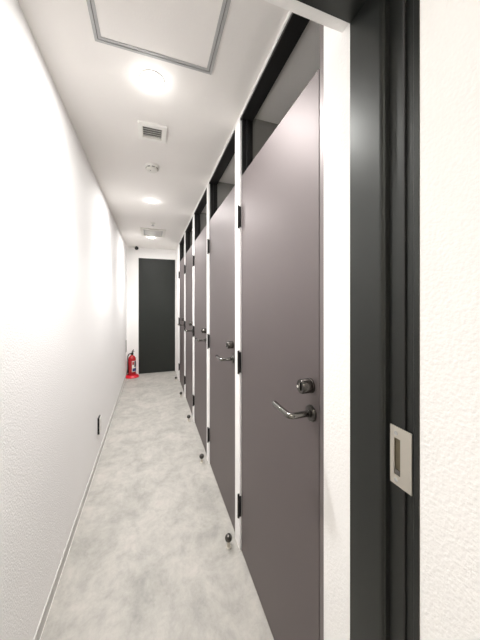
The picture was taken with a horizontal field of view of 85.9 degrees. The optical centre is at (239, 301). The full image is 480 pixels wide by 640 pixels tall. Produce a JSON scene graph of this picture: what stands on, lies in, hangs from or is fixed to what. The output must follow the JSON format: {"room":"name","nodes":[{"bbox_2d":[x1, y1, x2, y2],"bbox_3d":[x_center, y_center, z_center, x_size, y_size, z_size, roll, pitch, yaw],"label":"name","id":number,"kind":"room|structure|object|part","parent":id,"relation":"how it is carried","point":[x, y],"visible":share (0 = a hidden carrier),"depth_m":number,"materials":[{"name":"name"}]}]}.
{"room":"corridor","nodes":[
{"label":"corridor","id":0,"kind":"room"},
{"bbox_2d":[0,0,126,639],"bbox_3d":[-1.427,0.175,2.604,0.120,2.450,5.146,0,0,-19],"label":"wall","id":1,"kind":"structure","parent":0,"point":[63,250],"depth_m":1.13,"materials":[{"name":"white paint"}]},
{"bbox_2d":[33,372,126,639],"bbox_3d":[-1.379,1.367,2.659,0.006,0.066,4.814,0,0,-19],"label":"baseboard","id":2,"kind":"structure","parent":1,"relation":"attached to","point":[41,625],"depth_m":1.44,"materials":[{"name":"grey plastic"}]},
{"bbox_2d":[97,415,100,434],"bbox_3d":[-1.242,1.085,2.282,0.020,0.140,0.075,0,0,-19],"label":"wall outlet","id":3,"kind":"object","parent":1,"relation":"attached to","point":[99,416],"visible":1,"depth_m":2.25,"materials":[{"name":"black plastic"}]},
{"bbox_2d":[127,247,175,373],"bbox_3d":[-1.614,0.175,5.187,1.212,2.450,0.120,0,0,-19],"label":"wall","id":4,"kind":"structure","parent":0,"point":[133,255],"depth_m":4.98,"materials":[{"name":"white paint"}]},
{"bbox_2d":[139,258,174,373],"bbox_3d":[-1.653,0.273,5.152,0.691,2.255,0.141,0,0,-19],"label":"door","id":5,"kind":"structure","parent":4,"relation":"in","point":[156,276],"depth_m":5.11,"materials":[{"name":"black laminate"}]},
{"bbox_2d":[40,371,273,639],"bbox_3d":[-0.290,1.450,2.068,3.200,0.100,7.100,0,0,-19],"label":"floor","id":6,"kind":"structure","parent":0,"point":[148,558],"depth_m":1.47,"materials":[{"name":"concrete"}]},
{"bbox_2d":[126,373,138,378],"bbox_3d":[-2.019,1.377,4.825,0.254,0.046,0.254,0,0,-19],"label":"stand","id":7,"kind":"object","parent":6,"relation":"on","point":[127,375],"visible":0.64,"depth_m":4.74,"materials":[{"name":"red plastic"}]},
{"bbox_2d":[127,350,135,375],"bbox_3d":[-2.018,1.129,4.824,0.137,0.500,0.139,0,0,1],"label":"fire extinguisher","id":8,"kind":"object","parent":7,"relation":"on","point":[131,361],"visible":1,"depth_m":4.77,"materials":[{"name":"red metal"}]},
{"bbox_2d":[199,453,203,462],"bbox_3d":[-0.334,1.363,2.254,0.042,0.074,0.042,0,0,-19],"label":"door stop","id":9,"kind":"object","parent":6,"relation":"on","point":[201,456],"visible":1,"depth_m":2.24,"materials":[{"name":"silver metal"}]},
{"bbox_2d":[225,533,231,549],"bbox_3d":[-0.065,1.363,1.474,0.042,0.074,0.042,0,0,-19],"label":"door stop","id":10,"kind":"object","parent":6,"relation":"on","point":[228,537],"visible":1,"depth_m":1.46,"materials":[{"name":"silver metal"}]},
{"bbox_2d":[17,0,319,249],"bbox_3d":[-0.290,-1.100,2.068,3.200,0.100,7.100,0,0,-19],"label":"ceiling","id":11,"kind":"structure","parent":0,"point":[102,93],"depth_m":1.34,"materials":[{"name":"white paint"}]},
{"bbox_2d":[146,199,156,202],"bbox_3d":[-0.917,-1.046,2.677,0.114,0.008,0.114,0,0,-19],"label":"recessed light","id":12,"kind":"object","parent":11,"relation":"in","point":[147,200],"visible":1,"depth_m":2.66,"materials":[{"name":"white plastic"}]},
{"bbox_2d":[137,120,166,143],"bbox_3d":[-0.540,-1.043,1.590,0.164,0.014,0.158,0,0,-19],"label":"ceiling vent","id":13,"kind":"object","parent":11,"relation":"in","point":[148,131],"visible":1,"depth_m":1.59,"materials":[{"name":"white plastic"}]},
{"bbox_2d":[139,69,164,90],"bbox_3d":[-0.415,-1.046,1.221,0.114,0.008,0.114,0,0,-19],"label":"recessed light","id":14,"kind":"object","parent":11,"relation":"in","point":[151,79],"visible":1,"depth_m":1.21,"materials":[{"name":"white plastic"}]},
{"bbox_2d":[145,162,158,172],"bbox_3d":[-0.679,-1.028,1.992,0.104,0.044,0.104,0,0,-19],"label":"smoke detector","id":15,"kind":"object","parent":11,"relation":"attached to","point":[150,167],"visible":1,"depth_m":1.96,"materials":[{"name":"white plastic"}]},
{"bbox_2d":[140,227,165,237],"bbox_3d":[-1.306,-1.041,3.881,0.347,0.018,0.410,0,0,-19],"label":"ceiling vent","id":16,"kind":"object","parent":11,"relation":"in","point":[151,232],"visible":1,"depth_m":3.84,"materials":[{"name":"white plastic"}]},
{"bbox_2d":[86,0,230,74],"bbox_3d":[-0.279,-1.048,0.885,0.474,0.005,0.476,0,0,-19],"label":"access hatch","id":17,"kind":"object","parent":11,"relation":"attached to","point":[184,33],"visible":1,"depth_m":0.98,"materials":[{"name":"silver metal"}]},
{"bbox_2d":[183,118,278,256],"bbox_3d":[0.194,0.175,3.186,1.355,2.450,4.843,0,0,-19],"label":"wall","id":18,"kind":"structure","parent":0,"point":[262,130],"depth_m":1.51,"materials":[{"name":"grey paint"}]},
{"bbox_2d":[176,0,479,639],"bbox_3d":[-0.124,0.175,2.004,0.128,2.450,6.870,0,0,-19],"label":"wall","id":19,"kind":"structure","parent":0,"point":[449,29],"depth_m":0.47,"materials":[{"name":"white paint"}]},
{"bbox_2d":[178,235,183,390],"bbox_3d":[-0.964,0.182,4.230,0.153,2.435,0.760,0,0,-19],"label":"door","id":20,"kind":"structure","parent":19,"relation":"in","point":[181,273],"depth_m":4.29,"materials":[{"name":"grey"}]},
{"bbox_2d":[184,217,192,415],"bbox_3d":[-0.695,0.182,3.450,0.153,2.435,0.760,0,0,-19],"label":"door","id":21,"kind":"structure","parent":19,"relation":"in","point":[188,268],"depth_m":3.40,"materials":[{"name":"grey wood"}]},
{"bbox_2d":[193,188,206,453],"bbox_3d":[-0.425,0.182,2.670,0.153,2.435,0.760,0,0,-19],"label":"door","id":22,"kind":"structure","parent":19,"relation":"in","point":[200,238],"depth_m":2.65,"materials":[{"name":"grey wood"}]},
{"bbox_2d":[207,130,234,530],"bbox_3d":[-0.156,0.182,1.890,0.153,2.435,0.760,0,0,-19],"label":"door","id":23,"kind":"structure","parent":19,"relation":"in","point":[221,244],"depth_m":1.81,"materials":[{"name":"grey wood"}]},
{"bbox_3d":[-0.104,0.350,1.629,0.082,0.021,0.120,0,0,-19],"label":"lever handle","id":24,"kind":"part","parent":23,"relation":"part of","materials":[{"name":"silver metal"}]},
{"bbox_2d":[237,12,323,639],"bbox_3d":[0.113,0.182,1.110,0.153,2.435,0.760,0,0,-19],"label":"door","id":25,"kind":"structure","parent":19,"relation":"in","point":[280,215],"depth_m":0.97,"materials":[{"name":"grey wood"}]},
{"bbox_3d":[0.165,0.350,0.849,0.082,0.021,0.120,0,0,-19],"label":"lever handle","id":26,"kind":"part","parent":25,"relation":"part of","materials":[{"name":"silver metal"}]},
{"bbox_3d":[0.157,0.182,1.115,0.067,2.435,0.740,0,0,-19],"label":"frame","id":27,"kind":"part","parent":25,"relation":"part of","materials":[{"name":"grey"}]},
{"bbox_3d":[-0.125,-0.910,0.423,0.920,0.280,0.174,0,0,-19],"label":"wall","id":28,"kind":"structure","parent":0,"visible":0},
{"bbox_2d":[264,0,348,32],"bbox_3d":[-0.159,-0.880,0.518,0.917,0.340,0.029,0,0,-19],"label":"beam","id":29,"kind":"structure","parent":28,"relation":"attached to","point":[294,6],"depth_m":0.64,"materials":[{"name":"white paint"}]},
{"bbox_2d":[297,0,419,639],"bbox_3d":[-0.068,0.315,0.443,1.040,2.170,0.172,0,0,-19],"label":"door frame","id":30,"kind":"structure","parent":28,"relation":"in","point":[384,34],"depth_m":0.56,"materials":[{"name":"black metal"}]},
{"bbox_3d":[0.332,0.322,0.532,0.002,0.122,0.048,0,0,-19],"label":"strike plate","id":31,"kind":"part","parent":30,"relation":"part of","materials":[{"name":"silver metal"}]}
]}

